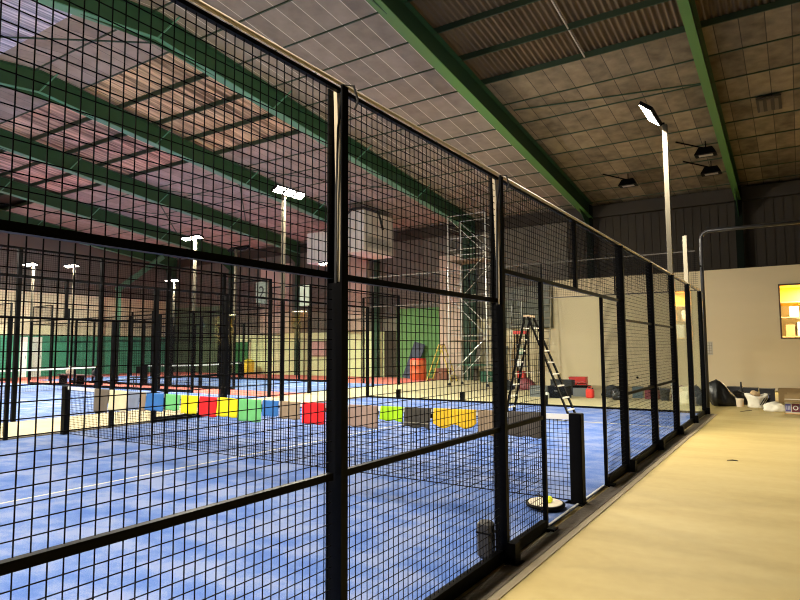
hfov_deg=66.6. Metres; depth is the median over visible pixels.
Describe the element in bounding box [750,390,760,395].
paper wad
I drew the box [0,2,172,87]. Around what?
beam
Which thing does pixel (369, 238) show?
grille
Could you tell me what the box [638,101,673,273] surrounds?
floodlight pole
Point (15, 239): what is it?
wall
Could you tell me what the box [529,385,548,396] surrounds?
crate
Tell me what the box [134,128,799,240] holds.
beam
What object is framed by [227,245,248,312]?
floodlight pole
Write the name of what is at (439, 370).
crate
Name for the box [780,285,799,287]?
ceiling
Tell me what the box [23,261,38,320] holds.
floodlight pole
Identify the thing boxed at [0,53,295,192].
ceiling
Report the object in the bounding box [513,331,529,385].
trolley
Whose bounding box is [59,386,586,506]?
net
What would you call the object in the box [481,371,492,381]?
crate
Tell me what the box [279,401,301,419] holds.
cloth
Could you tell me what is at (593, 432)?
court
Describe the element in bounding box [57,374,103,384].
bench
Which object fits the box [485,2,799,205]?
ceiling
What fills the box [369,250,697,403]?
wall
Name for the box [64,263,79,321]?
floodlight pole
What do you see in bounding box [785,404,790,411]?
print
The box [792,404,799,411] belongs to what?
print
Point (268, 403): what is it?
cloth
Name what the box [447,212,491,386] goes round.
scaffold tower
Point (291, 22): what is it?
ceiling
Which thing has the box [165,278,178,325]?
floodlight pole
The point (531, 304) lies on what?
upper cabinet
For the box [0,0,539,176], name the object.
beam
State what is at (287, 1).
beam
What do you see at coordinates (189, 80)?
beam
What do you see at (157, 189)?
trim
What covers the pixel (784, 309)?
wall
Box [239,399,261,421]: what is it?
hanging cloth
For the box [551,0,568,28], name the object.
trim
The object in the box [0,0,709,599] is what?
fence
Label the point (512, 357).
plank
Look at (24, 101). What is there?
ceiling
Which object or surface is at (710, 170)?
ceiling lamp
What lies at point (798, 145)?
trim
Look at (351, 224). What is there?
unit
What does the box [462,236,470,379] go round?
column
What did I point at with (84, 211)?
steel beam
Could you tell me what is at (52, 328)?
fence
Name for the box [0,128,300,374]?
steel beam
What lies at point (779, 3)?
beam
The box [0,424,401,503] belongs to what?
court line
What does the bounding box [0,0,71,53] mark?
skylight
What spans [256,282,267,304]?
number sign
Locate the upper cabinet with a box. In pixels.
[505,285,553,328]
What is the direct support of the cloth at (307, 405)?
hanging from the net at (576, 442)
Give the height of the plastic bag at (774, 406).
0.247 m
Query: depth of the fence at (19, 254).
15.72 m
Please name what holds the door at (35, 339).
in the wall at (26, 329)
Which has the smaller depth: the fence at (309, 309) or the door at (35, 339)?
the fence at (309, 309)
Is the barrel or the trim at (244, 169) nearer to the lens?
the trim at (244, 169)
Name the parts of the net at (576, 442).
post, cord, post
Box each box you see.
[477,519,494,558]
[517,371,525,377]
[778,388,799,402]
[784,394,799,414]
[786,325,794,336]
[789,306,798,316]
[797,322,799,335]
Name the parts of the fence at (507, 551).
panel, panel, panel, rail, rail, post, rail, panel, rail, panel, rail, panel, rail, post, panel, rail, panel, rail, panel, rail, post, panel, panel, rail, post, panel, rail, panel, rail, panel, rail, post, panel, rail, panel, rail, panel, rail, post, rail, rail, post, rail, post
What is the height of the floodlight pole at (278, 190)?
3.129 m
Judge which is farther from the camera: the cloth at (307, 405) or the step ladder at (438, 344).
the step ladder at (438, 344)
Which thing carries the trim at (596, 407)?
attached to the wall at (655, 254)
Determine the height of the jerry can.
0.371 m
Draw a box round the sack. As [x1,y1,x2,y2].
[744,393,770,407]
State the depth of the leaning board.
32.74 m
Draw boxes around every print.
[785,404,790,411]
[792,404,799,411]
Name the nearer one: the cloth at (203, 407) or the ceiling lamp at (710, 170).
the cloth at (203, 407)
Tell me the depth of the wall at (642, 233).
26.86 m
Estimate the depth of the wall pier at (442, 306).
31.78 m
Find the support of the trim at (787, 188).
attached to the wall at (642, 233)
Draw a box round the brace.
[115,255,164,374]
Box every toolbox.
[572,383,590,396]
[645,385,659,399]
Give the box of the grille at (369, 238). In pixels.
[367,236,390,251]
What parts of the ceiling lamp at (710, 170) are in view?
arm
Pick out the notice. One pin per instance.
(709, 344)
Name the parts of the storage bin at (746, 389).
lid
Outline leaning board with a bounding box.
[403,341,424,378]
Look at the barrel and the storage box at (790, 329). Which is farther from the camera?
the barrel
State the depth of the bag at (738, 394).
17.10 m
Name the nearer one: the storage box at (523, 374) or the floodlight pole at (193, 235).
the floodlight pole at (193, 235)
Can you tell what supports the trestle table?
on the floor at (27, 427)
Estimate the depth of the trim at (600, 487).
6.06 m
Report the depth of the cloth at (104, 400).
11.04 m
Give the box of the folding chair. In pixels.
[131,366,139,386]
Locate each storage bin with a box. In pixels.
[727,386,742,391]
[743,387,758,392]
[759,388,774,401]
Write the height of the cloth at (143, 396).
0.321 m
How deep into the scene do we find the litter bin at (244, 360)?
38.80 m
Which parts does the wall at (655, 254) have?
panel, panel, post, panel, rail, rail, panel, post, panel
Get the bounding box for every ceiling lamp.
[602,174,638,187]
[675,141,717,158]
[683,161,721,176]
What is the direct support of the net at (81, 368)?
on the floor at (701, 524)
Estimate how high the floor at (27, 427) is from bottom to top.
0.006 m
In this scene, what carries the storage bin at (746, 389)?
on the floor at (701, 524)
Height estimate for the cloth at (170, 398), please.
0.265 m
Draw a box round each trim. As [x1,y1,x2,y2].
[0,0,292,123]
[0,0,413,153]
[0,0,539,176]
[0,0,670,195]
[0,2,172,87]
[0,397,364,440]
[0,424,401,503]
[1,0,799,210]
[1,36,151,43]
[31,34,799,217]
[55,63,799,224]
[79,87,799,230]
[87,205,196,218]
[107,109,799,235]
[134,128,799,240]
[157,189,286,205]
[161,145,799,244]
[161,206,177,234]
[177,174,799,257]
[177,180,799,267]
[216,161,799,244]
[239,185,246,222]
[244,169,393,189]
[368,396,700,412]
[459,414,713,599]
[513,83,700,110]
[549,485,604,525]
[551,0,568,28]
[568,30,584,57]
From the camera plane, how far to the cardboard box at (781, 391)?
17.51 m
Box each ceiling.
[0,15,473,259]
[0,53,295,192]
[130,0,574,220]
[410,0,776,79]
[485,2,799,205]
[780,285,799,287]
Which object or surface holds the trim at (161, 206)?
attached to the steel beam at (84, 211)
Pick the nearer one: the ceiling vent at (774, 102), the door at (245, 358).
the ceiling vent at (774, 102)
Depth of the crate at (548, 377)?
24.38 m
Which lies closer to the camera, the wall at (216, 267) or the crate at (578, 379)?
the crate at (578, 379)
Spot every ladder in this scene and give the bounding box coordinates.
[426,344,457,381]
[507,315,575,413]
[509,302,521,380]
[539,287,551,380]
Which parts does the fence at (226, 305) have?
panel, post, panel, post, rail, post, panel, panel, post, rail, rail, panel, rail, panel, rail, panel, post, rail, rail, panel, panel, panel, post, post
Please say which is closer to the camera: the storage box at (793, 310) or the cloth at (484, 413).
the cloth at (484, 413)
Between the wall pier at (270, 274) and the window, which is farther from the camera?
the wall pier at (270, 274)
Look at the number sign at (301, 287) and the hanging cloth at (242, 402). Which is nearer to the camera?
the hanging cloth at (242, 402)
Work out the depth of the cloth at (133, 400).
10.53 m
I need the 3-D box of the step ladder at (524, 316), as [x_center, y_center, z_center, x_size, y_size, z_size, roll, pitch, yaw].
[3.172,1.524,13.806,1.620,2.367,0.535,-3,-5,33]
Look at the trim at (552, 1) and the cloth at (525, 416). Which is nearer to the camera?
the cloth at (525, 416)
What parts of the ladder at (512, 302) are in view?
rail, rail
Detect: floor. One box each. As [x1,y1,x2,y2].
[0,372,799,599]
[0,379,710,437]
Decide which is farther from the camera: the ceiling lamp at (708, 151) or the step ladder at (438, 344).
the step ladder at (438, 344)
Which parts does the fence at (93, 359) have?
panel, post, panel, panel, post, panel, post, panel, post, rail, rail, panel, rail, post, panel, post, panel, post, panel, rail, panel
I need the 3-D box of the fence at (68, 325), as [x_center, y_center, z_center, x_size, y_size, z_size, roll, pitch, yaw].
[-18.467,2.547,35.694,0.080,4.005,6.090,-3,-5,33]
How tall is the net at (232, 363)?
0.930 m
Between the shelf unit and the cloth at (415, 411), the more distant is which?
the shelf unit
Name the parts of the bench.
leg, seat, leg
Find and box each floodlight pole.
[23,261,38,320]
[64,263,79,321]
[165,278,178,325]
[181,234,203,310]
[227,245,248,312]
[271,183,304,298]
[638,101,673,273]
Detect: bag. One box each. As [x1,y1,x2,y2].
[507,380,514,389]
[520,377,535,389]
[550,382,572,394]
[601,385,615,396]
[694,384,701,405]
[709,379,736,405]
[731,390,747,404]
[763,401,784,411]
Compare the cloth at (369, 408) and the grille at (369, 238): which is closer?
the cloth at (369, 408)
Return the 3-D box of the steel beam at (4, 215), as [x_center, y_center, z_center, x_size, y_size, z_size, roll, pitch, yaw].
[-26.328,-1.210,28.512,0.789,10.437,37.340,-3,-5,33]
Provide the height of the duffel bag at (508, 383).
0.432 m
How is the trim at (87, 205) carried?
attached to the steel beam at (84, 211)
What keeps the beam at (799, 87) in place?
attached to the wall at (15, 239)
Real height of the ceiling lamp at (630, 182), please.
0.561 m
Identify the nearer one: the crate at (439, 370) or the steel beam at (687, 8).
the steel beam at (687, 8)
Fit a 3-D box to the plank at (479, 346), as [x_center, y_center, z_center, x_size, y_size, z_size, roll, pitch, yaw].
[3.888,2.813,30.354,0.607,2.419,0.200,4,-6,-40]
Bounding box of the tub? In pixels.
[736,398,743,406]
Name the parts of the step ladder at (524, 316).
rail, rail, rail, rail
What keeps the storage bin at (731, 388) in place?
on the floor at (701, 524)
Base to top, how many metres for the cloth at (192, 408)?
0.292 m
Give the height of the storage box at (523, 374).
0.300 m
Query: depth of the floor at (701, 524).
5.64 m
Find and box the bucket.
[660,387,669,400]
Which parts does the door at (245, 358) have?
frame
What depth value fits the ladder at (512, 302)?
27.34 m
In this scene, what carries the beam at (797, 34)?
attached to the wall at (15, 239)
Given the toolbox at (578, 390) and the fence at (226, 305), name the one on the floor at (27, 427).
the toolbox at (578, 390)
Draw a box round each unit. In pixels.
[307,216,348,266]
[348,201,391,258]
[781,301,799,336]
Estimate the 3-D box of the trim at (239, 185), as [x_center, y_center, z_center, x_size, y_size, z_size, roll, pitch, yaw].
[-7.827,-4.955,30.217,0.050,0.702,7.993,1,-5,-11]
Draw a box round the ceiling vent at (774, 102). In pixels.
[756,94,781,112]
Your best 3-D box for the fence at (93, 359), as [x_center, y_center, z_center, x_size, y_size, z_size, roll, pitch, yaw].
[-11.681,1.879,27.725,20.000,4.005,0.080,-3,-5,33]
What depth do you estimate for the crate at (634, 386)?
19.35 m
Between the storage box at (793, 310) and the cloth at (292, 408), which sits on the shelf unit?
the storage box at (793, 310)
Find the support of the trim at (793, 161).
attached to the wall at (15, 239)
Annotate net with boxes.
[0,367,96,391]
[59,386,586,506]
[144,363,242,382]
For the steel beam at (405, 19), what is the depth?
18.22 m
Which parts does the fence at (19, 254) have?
panel, post, panel, post, rail, rail, panel, post, panel, post, panel, post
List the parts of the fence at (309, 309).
post, panel, rail, rail, panel, post, panel, post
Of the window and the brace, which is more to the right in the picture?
the window
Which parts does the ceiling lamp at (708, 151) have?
arm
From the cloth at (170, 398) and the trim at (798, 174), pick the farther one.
the trim at (798, 174)
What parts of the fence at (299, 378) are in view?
post, panel, post, panel, post, panel, post, rail, rail, panel, rail, panel, post, panel, panel, post, panel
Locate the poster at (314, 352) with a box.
[312,341,325,356]
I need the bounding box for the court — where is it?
[0,397,697,599]
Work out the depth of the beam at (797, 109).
22.33 m
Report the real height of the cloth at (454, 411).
0.239 m
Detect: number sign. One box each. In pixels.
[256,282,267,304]
[300,285,308,305]
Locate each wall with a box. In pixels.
[0,232,166,299]
[0,290,165,377]
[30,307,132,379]
[169,179,799,379]
[171,212,567,333]
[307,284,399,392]
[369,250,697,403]
[507,264,799,390]
[780,288,799,305]
[781,306,799,336]
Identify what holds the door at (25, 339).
in the wall at (26, 329)
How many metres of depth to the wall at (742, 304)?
23.74 m
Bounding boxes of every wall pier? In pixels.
[260,263,292,332]
[348,256,368,330]
[439,254,463,379]
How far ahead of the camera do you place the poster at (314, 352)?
36.81 m
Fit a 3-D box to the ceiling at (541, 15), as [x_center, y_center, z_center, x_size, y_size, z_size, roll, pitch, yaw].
[7.066,-7.596,12.199,14.800,0.797,5.920,-3,-5,33]
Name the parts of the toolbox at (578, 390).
lid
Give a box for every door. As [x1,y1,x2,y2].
[19,337,27,376]
[31,337,41,376]
[235,340,250,372]
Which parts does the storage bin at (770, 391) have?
lid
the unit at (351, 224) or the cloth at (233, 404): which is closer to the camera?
the cloth at (233, 404)
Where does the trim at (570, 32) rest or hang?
attached to the ceiling at (781, 22)
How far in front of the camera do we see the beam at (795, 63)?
19.79 m
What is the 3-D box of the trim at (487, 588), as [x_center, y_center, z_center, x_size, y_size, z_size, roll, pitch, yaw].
[2.010,2.104,6.264,0.145,0.012,20.100,-3,-5,33]
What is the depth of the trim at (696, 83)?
18.59 m
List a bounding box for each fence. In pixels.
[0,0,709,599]
[0,244,271,421]
[0,273,368,440]
[0,280,268,394]
[32,284,307,389]
[132,296,396,382]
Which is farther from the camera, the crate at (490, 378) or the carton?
the crate at (490, 378)
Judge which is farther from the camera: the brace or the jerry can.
the brace
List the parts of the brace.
post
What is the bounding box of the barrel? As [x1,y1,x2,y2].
[410,358,426,379]
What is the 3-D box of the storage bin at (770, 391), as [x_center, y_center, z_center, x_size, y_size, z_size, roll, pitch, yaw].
[10.787,2.793,17.875,0.399,0.390,0.455,-3,-5,33]
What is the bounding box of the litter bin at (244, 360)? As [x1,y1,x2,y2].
[244,360,254,374]
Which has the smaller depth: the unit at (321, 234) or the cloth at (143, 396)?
the cloth at (143, 396)
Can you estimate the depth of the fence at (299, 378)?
31.02 m
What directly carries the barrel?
on the floor at (701, 524)
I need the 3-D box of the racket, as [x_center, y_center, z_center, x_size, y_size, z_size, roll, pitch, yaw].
[1.495,2.055,6.176,0.410,0.048,0.580,-3,-5,33]
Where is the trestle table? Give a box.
[463,364,490,380]
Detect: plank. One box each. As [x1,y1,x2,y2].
[473,332,481,380]
[508,335,515,380]
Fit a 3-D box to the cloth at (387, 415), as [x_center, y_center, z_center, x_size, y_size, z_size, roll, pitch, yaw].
[-0.096,1.423,7.625,0.343,0.185,0.099,-3,-5,33]
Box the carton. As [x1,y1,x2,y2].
[679,386,688,403]
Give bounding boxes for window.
[778,283,799,338]
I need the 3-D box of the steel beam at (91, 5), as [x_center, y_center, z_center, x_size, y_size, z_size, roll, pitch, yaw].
[-6.215,-2.351,15.467,0.789,10.437,37.340,-3,-5,33]
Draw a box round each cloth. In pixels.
[93,388,109,412]
[107,390,126,411]
[128,391,139,409]
[138,392,146,411]
[144,393,163,411]
[165,394,180,410]
[181,395,199,413]
[199,396,217,416]
[216,397,237,417]
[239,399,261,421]
[262,400,279,416]
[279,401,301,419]
[302,402,325,424]
[348,404,378,428]
[379,406,404,421]
[403,407,431,428]
[433,408,476,428]
[478,410,492,435]
[509,411,540,438]
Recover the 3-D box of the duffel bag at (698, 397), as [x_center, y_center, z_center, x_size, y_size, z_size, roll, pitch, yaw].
[8.189,2.614,16.742,0.358,0.594,0.419,-3,-5,33]
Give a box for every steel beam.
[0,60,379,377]
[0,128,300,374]
[0,177,233,356]
[0,209,176,368]
[35,0,476,379]
[366,0,593,277]
[677,0,744,267]
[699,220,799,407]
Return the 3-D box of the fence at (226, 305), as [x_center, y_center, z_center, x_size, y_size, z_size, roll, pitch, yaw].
[-4.901,1.280,14.369,0.080,3.010,14.090,-3,-5,33]
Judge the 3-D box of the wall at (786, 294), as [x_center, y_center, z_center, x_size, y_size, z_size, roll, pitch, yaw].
[15.972,-0.160,23.396,3.950,0.700,0.019,-3,-5,33]
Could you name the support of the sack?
on the floor at (701, 524)
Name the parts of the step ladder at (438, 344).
rail, rail, rail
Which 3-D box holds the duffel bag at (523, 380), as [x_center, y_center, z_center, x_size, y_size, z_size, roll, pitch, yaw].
[4.955,3.230,23.591,0.736,0.486,0.589,-3,-5,33]
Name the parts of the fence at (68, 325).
post, panel, post, rail, panel, panel, post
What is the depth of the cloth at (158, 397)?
10.18 m
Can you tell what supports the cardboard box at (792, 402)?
on the floor at (701, 524)
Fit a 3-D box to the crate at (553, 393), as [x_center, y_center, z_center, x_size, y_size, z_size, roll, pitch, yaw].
[5.144,2.967,19.631,0.624,0.380,0.475,-4,-6,39]
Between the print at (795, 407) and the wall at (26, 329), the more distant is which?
the wall at (26, 329)
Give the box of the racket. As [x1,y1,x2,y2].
[525,494,564,510]
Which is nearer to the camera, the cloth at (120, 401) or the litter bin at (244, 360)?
the cloth at (120, 401)
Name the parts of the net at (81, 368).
post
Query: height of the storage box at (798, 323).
0.550 m
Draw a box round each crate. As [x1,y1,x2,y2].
[434,368,450,379]
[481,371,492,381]
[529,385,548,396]
[545,373,560,385]
[548,385,571,398]
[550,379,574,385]
[568,376,587,384]
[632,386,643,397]
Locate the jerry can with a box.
[586,386,593,397]
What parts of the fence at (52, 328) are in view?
post, panel, post, panel, post, panel, post, panel, rail, rail, panel, post, rail, panel, post, panel, post, panel, post, panel, rail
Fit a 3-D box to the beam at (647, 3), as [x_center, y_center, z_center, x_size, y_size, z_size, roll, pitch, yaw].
[-5.226,-6.481,21.850,46.000,0.170,0.040,-3,-5,33]
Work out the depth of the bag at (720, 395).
16.68 m
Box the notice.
[707,342,712,354]
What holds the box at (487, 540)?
on the court
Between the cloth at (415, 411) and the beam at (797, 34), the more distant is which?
the beam at (797, 34)
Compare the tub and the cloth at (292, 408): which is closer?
the cloth at (292, 408)

